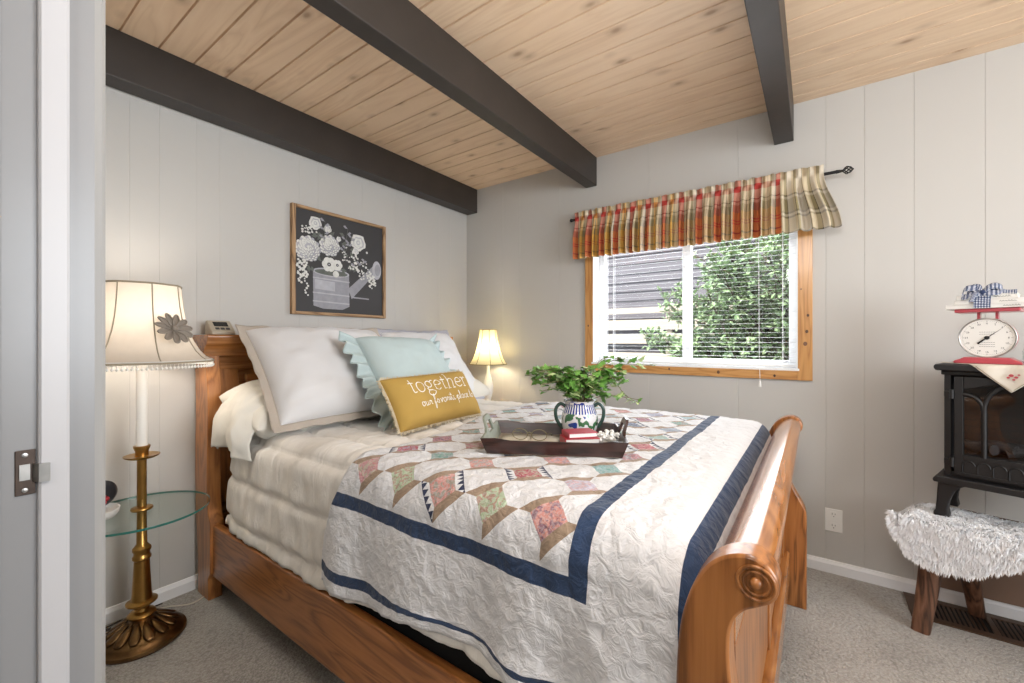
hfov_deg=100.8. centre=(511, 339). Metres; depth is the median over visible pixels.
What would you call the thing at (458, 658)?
box spring
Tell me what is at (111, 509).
dish
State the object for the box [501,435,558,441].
open booklet
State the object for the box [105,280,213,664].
floor lamp
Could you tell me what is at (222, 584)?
power cord
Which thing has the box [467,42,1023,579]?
wall
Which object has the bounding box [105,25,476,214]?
ceiling beam
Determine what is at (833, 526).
socket
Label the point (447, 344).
pillow sham
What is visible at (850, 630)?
floor
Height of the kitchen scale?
0.214 m
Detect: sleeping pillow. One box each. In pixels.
[211,379,380,460]
[472,378,490,396]
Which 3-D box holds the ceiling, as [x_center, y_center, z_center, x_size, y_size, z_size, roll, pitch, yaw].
[0.391,-1.330,0.538,5.170,0.120,4.450,0,0,36]
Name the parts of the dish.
lid, dish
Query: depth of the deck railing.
6.71 m
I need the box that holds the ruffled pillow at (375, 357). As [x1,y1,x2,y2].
[338,331,455,431]
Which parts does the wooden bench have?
leg, seat, leg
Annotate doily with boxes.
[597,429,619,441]
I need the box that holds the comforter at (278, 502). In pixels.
[225,399,525,682]
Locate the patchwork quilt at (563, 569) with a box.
[321,401,771,682]
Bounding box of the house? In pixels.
[607,235,788,352]
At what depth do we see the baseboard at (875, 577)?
2.04 m
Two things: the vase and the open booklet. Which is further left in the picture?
the open booklet
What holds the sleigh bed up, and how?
on the floor
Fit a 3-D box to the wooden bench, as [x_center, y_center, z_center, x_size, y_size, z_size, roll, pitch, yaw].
[2.032,0.962,1.512,0.427,0.474,0.880,0,0,-36]
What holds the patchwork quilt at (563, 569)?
on the comforter at (278, 502)
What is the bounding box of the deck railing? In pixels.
[607,305,761,357]
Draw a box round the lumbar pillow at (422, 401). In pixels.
[376,370,481,435]
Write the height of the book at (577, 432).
0.017 m
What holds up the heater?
on the sheepskin
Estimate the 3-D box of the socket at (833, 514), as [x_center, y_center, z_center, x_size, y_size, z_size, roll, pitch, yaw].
[1.654,0.899,2.177,0.030,0.035,0.003,0,0,36]
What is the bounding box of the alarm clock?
[205,320,234,334]
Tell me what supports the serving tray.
on the patchwork quilt at (563, 569)
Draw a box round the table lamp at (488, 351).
[469,329,506,400]
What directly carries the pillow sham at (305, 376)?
on the comforter at (278, 502)
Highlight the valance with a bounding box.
[573,164,841,259]
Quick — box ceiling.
[105,0,1023,189]
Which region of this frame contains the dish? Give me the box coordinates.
[105,480,120,519]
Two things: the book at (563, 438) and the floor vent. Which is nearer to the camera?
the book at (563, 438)
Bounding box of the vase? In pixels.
[561,398,597,430]
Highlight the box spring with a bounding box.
[352,603,501,682]
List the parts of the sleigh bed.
headboard post, panel rail, panel rail, headboard panel, raised panel, crown rail, rail, footboard post, panel rail, raised panel, panel rail, raised panel, footboard post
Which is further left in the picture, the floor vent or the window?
the window
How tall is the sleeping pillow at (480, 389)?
0.257 m
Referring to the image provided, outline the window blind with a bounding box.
[597,232,795,386]
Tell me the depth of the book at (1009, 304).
1.60 m
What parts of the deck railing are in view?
post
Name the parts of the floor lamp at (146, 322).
power cord, lamp shade, bead trim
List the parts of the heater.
leg, leg, plate, cornice, plate, door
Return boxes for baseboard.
[105,574,197,624]
[807,554,1023,621]
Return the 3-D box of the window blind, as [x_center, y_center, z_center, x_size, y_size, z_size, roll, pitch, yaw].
[1.060,-0.229,2.626,1.164,0.979,0.094,0,0,36]
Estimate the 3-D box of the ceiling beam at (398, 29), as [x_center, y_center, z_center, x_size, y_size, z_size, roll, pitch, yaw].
[-0.194,-1.171,1.921,0.083,0.198,2.581,0,0,36]
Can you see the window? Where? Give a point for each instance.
(801, 281)
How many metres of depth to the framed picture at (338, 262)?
2.63 m
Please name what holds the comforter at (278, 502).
on the mattress
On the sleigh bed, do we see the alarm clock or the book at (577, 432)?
the alarm clock
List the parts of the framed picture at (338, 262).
frame, frame, frame, frame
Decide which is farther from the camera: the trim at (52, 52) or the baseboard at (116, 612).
the baseboard at (116, 612)
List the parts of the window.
casing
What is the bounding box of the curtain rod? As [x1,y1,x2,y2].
[570,166,853,221]
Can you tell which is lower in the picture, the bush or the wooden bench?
the wooden bench
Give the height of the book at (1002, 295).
0.018 m
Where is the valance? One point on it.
(795, 200)
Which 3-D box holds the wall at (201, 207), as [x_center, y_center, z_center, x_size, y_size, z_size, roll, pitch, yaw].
[-1.654,-0.085,2.001,0.140,2.570,4.450,0,0,36]
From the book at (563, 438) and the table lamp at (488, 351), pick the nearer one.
the book at (563, 438)
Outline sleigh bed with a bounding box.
[192,334,806,682]
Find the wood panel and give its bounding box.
[940,571,1023,607]
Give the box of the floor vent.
[903,591,1023,646]
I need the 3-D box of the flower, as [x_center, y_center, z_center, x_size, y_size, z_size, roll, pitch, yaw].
[-1.306,-0.046,1.641,0.069,0.118,0.133,0,0,13]
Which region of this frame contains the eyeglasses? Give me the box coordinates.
[512,428,551,440]
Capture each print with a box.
[296,216,375,295]
[313,262,380,309]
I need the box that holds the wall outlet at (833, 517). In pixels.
[825,507,841,532]
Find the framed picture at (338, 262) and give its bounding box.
[290,202,385,318]
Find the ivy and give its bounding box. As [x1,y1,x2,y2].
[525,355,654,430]
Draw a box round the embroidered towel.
[940,362,1023,392]
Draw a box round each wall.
[105,85,466,608]
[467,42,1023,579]
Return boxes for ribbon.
[961,283,1016,307]
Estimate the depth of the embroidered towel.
1.56 m
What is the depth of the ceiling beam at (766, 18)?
1.65 m
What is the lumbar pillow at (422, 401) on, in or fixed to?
on the comforter at (278, 502)
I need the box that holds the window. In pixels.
[585,229,812,380]
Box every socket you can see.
[830,511,836,517]
[830,523,836,529]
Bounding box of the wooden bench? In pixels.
[911,503,1022,635]
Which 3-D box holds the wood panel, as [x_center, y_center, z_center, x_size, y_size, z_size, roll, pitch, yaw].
[2.338,1.003,1.686,1.040,0.266,0.016,0,0,36]
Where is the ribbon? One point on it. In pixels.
(980, 297)
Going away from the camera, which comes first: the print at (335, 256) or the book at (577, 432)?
the book at (577, 432)
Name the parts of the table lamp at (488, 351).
lamp shade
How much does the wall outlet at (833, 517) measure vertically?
0.116 m
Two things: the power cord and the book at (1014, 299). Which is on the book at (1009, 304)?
the book at (1014, 299)
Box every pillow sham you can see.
[235,324,379,433]
[374,328,484,398]
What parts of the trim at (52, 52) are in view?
casing, strike plate, casing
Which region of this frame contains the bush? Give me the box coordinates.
[639,233,788,359]
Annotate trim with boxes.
[0,0,104,682]
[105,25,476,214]
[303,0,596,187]
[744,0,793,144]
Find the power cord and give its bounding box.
[161,584,222,607]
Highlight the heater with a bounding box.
[933,363,1023,516]
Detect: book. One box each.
[560,434,599,442]
[562,428,597,438]
[946,302,1023,310]
[954,297,1023,304]
[957,292,1020,299]
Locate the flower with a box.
[154,313,192,342]
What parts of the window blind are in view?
ladder cord, ladder cord, ladder cord, rail, pull cord, ladder cord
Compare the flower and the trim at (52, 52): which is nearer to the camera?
the trim at (52, 52)
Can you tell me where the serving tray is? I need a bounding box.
[480,414,628,457]
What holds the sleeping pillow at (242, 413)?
on the mattress
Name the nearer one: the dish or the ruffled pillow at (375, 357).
the dish
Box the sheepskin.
[884,503,1023,582]
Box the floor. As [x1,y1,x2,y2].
[105,567,1023,682]
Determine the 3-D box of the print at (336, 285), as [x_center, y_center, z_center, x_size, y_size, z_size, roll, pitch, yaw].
[-1.041,-0.362,2.711,0.001,0.343,0.487,0,0,36]
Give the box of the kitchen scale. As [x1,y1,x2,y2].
[953,307,1023,364]
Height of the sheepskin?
0.222 m
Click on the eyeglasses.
(517, 428)
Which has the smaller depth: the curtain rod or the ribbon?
the ribbon

